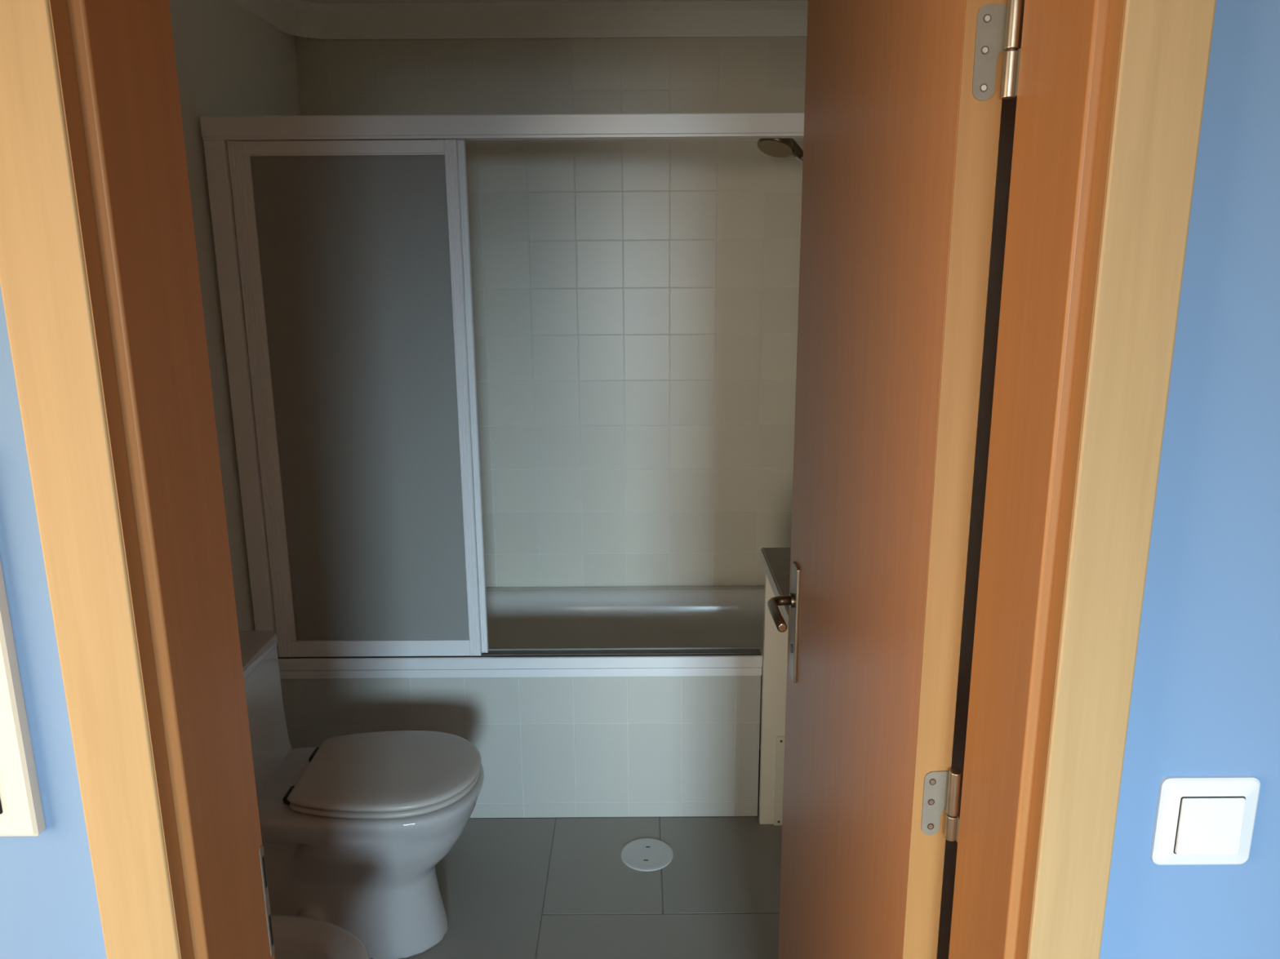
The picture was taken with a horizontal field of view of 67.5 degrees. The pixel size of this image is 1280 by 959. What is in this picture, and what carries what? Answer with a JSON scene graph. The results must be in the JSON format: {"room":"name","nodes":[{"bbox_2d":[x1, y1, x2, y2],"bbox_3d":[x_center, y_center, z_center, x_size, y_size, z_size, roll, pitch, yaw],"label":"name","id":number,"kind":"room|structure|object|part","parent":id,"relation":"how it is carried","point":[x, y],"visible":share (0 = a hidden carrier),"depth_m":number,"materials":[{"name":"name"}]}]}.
{"room":"hallway","nodes":[
{"label":"hallway","id":0,"kind":"room"},
{"bbox_2d":[168,0,300,631],"bbox_3d":[-1.111,-0.069,2.133,0.100,2.319,2.415,0,13,0],"label":"wall","id":1,"kind":"structure","parent":0,"point":[229,61],"depth_m":2.44,"materials":[{"name":"white paint"}]},
{"bbox_2d":[230,0,808,39],"bbox_3d":[-0.213,-1.145,1.832,1.710,0.096,2.305,0,13,0],"label":"ceiling","id":2,"kind":"structure","parent":1,"relation":"attached to","point":[684,19],"depth_m":2.94,"materials":[{"name":"white paint"}]},
{"bbox_2d":[293,35,806,587],"bbox_3d":[-0.207,-0.343,3.259,1.910,2.319,0.100,0,13,0],"label":"wall","id":3,"kind":"structure","parent":0,"point":[635,301],"depth_m":3.15,"materials":[{"name":"tile"}]},
{"bbox_2d":[300,0,804,3],"bbox_3d":[-0.213,-1.241,1.855,1.910,0.080,2.415,0,13,0],"label":"ceiling","id":4,"kind":"structure","parent":0,"point":[309,1],"depth_m":2.90,"materials":[{"name":"white paint"}]},
{"bbox_2d":[400,780,782,958],"bbox_3d":[-0.198,1.104,2.362,1.710,0.080,2.315,0,13,0],"label":"floor","id":5,"kind":"structure","parent":0,"point":[510,888],"depth_m":2.44,"materials":[{"name":"tile"}]},
{"bbox_2d":[271,915,369,958],"bbox_3d":[-0.741,0.980,1.633,0.565,0.505,0.364,0,13,0],"label":"bidet","id":6,"kind":"object","parent":5,"relation":"on","point":[294,937],"visible":0.28,"depth_m":1.71,"materials":[{"name":"white ceramic"}]},
{"bbox_2d":[238,631,484,958],"bbox_3d":[-0.708,0.739,2.210,0.691,0.707,0.362,0,13,0],"label":"toilet","id":7,"kind":"object","parent":5,"relation":"on","point":[355,828],"visible":0.71,"depth_m":2.15,"materials":[{"name":"white ceramic"}]},
{"bbox_3d":[-0.960,0.415,2.133,0.191,0.028,0.362,0,13,0],"label":"cistern lid","id":8,"kind":"part","parent":7,"relation":"part of","materials":[{"name":"white ceramic"}]},
{"bbox_3d":[-0.693,0.886,2.245,0.663,0.404,0.346,0,13,0],"label":"bowl","id":9,"kind":"part","parent":7,"relation":"part of","materials":[{"name":"white ceramic"}]},
{"bbox_3d":[-0.565,0.659,2.192,0.398,0.015,0.340,0,13,0],"label":"lid","id":10,"kind":"part","parent":7,"relation":"part of","materials":[{"name":"grey plastic"}]},
{"bbox_3d":[-0.565,0.675,2.195,0.392,0.023,0.334,0,13,0],"label":"seat","id":11,"kind":"part","parent":7,"relation":"part of","materials":[{"name":"grey plastic"}]},
{"bbox_2d":[280,675,760,817],"bbox_3d":[-0.359,0.755,2.707,1.391,0.442,0.018,0,13,0],"label":"bath panel","id":12,"kind":"object","parent":5,"relation":"on","point":[688,746],"visible":0.77,"depth_m":2.69,"materials":[{"name":"tile"}]},
{"bbox_2d":[485,586,764,780],"bbox_3d":[-0.201,0.672,3.072,1.698,0.432,0.726,0,13,0],"label":"bathtub","id":13,"kind":"object","parent":5,"relation":"on","point":[659,616],"visible":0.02,"depth_m":3.30,"materials":[{"name":"white ceramic"}]},
{"bbox_2d":[200,111,804,679],"bbox_3d":[-0.202,-0.169,2.496,1.694,1.469,0.068,0,13,0],"label":"screen","id":14,"kind":"object","parent":13,"relation":"on","point":[342,242],"visible":0.84,"depth_m":2.46,"materials":[{"name":"white metal"}]},
{"bbox_3d":[-1.024,-0.171,2.497,0.050,1.348,0.064,0,13,0],"label":"post","id":15,"kind":"part","parent":14,"relation":"part of","materials":[{"name":"white metal"}]},
{"bbox_3d":[-0.720,-0.809,2.331,0.489,0.030,0.018,0,13,0],"label":"rail","id":16,"kind":"part","parent":14,"relation":"part of","materials":[{"name":"white metal"}]},
{"bbox_3d":[-0.716,-0.176,2.483,0.489,1.264,0.004,0,13,0],"label":"frosted pane","id":17,"kind":"part","parent":14,"relation":"part of","materials":[{"name":"grey glass"}]},
{"bbox_3d":[-0.712,0.462,2.634,0.489,0.046,0.018,0,13,0],"label":"rail","id":18,"kind":"part","parent":14,"relation":"part of","materials":[{"name":"white metal"}]},
{"bbox_3d":[-0.207,-0.858,2.332,1.694,0.054,0.068,0,13,0],"label":"rail","id":19,"kind":"part","parent":14,"relation":"part of","materials":[{"name":"white metal"}]},
{"bbox_2d":[620,838,673,871],"bbox_3d":[0.019,1.008,2.577,0.141,0.004,0.141,0,13,0],"label":"drain cover","id":20,"kind":"object","parent":5,"relation":"on","point":[645,855],"visible":1,"depth_m":2.57,"materials":[{"name":"white metal"}]},
{"bbox_2d":[759,547,791,825],"bbox_3d":[0.488,0.662,2.274,0.330,0.812,0.756,0,13,0],"label":"cabinet","id":21,"kind":"object","parent":5,"relation":"on","point":[775,562],"depth_m":2.62,"materials":[{"name":"beige wood"}]},
{"bbox_2d":[761,547,791,613],"bbox_3d":[0.487,0.281,2.183,0.326,0.030,0.756,0,13,0],"label":"countertop","id":22,"kind":"structure","parent":21,"relation":"on","point":[778,559],"depth_m":2.40,"materials":[{"name":"grey stone"}]},
{"bbox_2d":[0,0,1279,958],"bbox_3d":[0.151,0.139,0.835,2.900,2.500,0.070,0,13,0],"label":"wall","id":23,"kind":"structure","parent":0,"point":[1205,701],"depth_m":0.79,"materials":[{"name":"blue paint"}]},
{"bbox_2d":[0,560,45,836],"bbox_3d":[-0.660,0.144,0.789,0.278,0.338,0.019,0,13,0],"label":"electrical panel","id":24,"kind":"object","parent":23,"relation":"attached to","point":[21,813],"visible":1,"depth_m":0.81,"materials":[{"name":"white plastic"}]},
{"bbox_2d":[0,0,1216,958],"bbox_3d":[-0.033,0.325,0.902,0.872,2.110,0.165,0,13,0],"label":"trim","id":25,"kind":"structure","parent":23,"relation":"attached to","point":[100,280],"depth_m":0.77,"materials":[{"name":"brown wood"}]},
{"bbox_3d":[-0.436,0.344,0.834,0.064,2.110,0.025,0,13,0],"label":"casing","id":26,"kind":"part","parent":25,"relation":"part of","materials":[{"name":"brown wood"}]},
{"bbox_3d":[-0.391,0.442,1.003,0.002,0.130,0.009,0,13,0],"label":"strike plate","id":27,"kind":"part","parent":25,"relation":"part of","materials":[{"name":"metal"}]},
{"bbox_3d":[0.372,0.339,0.834,0.063,2.110,0.025,0,13,0],"label":"casing","id":28,"kind":"part","parent":25,"relation":"part of","materials":[{"name":"brown wood"}]},
{"bbox_2d":[767,0,1023,958],"bbox_3d":[0.275,0.259,1.348,0.099,2.012,0.777,-1,13,-1],"label":"door","id":29,"kind":"structure","parent":23,"relation":"in","point":[904,98],"depth_m":1.10,"materials":[{"name":"brown wood"}]},
{"bbox_3d":[0.244,0.224,1.608,0.049,0.018,0.124,-1,13,-1],"label":"lever","id":30,"kind":"part","parent":29,"relation":"part of","materials":[{"name":"brown metal"}]},
{"bbox_3d":[0.269,0.249,1.670,0.005,0.210,0.045,-1,13,-1],"label":"handle plate","id":31,"kind":"part","parent":29,"relation":"part of","materials":[{"name":"silver metal"}]},
{"bbox_2d":[1150,775,1260,865],"bbox_3d":[0.492,0.299,0.832,0.085,0.085,0.012,0,13,0],"label":"light switch","id":32,"kind":"object","parent":23,"relation":"attached to","point":[1200,820],"visible":1,"depth_m":0.83,"materials":[{"name":"white plastic"}]},
{"bbox_2d":[936,0,1024,958],"bbox_3d":[0.531,0.111,1.335,0.240,2.319,0.775,0,13,0],"label":"wall","id":33,"kind":"structure","parent":0,"point":[1007,113],"depth_m":1.15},
{"bbox_3d":[0.699,-0.081,2.133,0.100,2.319,2.415,0,13,0],"label":"wall","id":34,"kind":"structure","parent":0,"visible":0},
{"bbox_2d":[757,137,803,163],"bbox_3d":[0.492,-0.395,2.832,0.314,1.214,0.104,0,13,0],"label":"shower","id":35,"kind":"object","parent":34,"relation":"attached to","point":[774,147],"visible":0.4,"depth_m":2.69,"materials":[{"name":"silver metal"}]},
{"bbox_3d":[0.512,-0.880,2.721,0.146,0.110,0.025,0,13,0],"label":"handle","id":36,"kind":"part","parent":35,"relation":"part of","materials":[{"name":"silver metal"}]}
]}

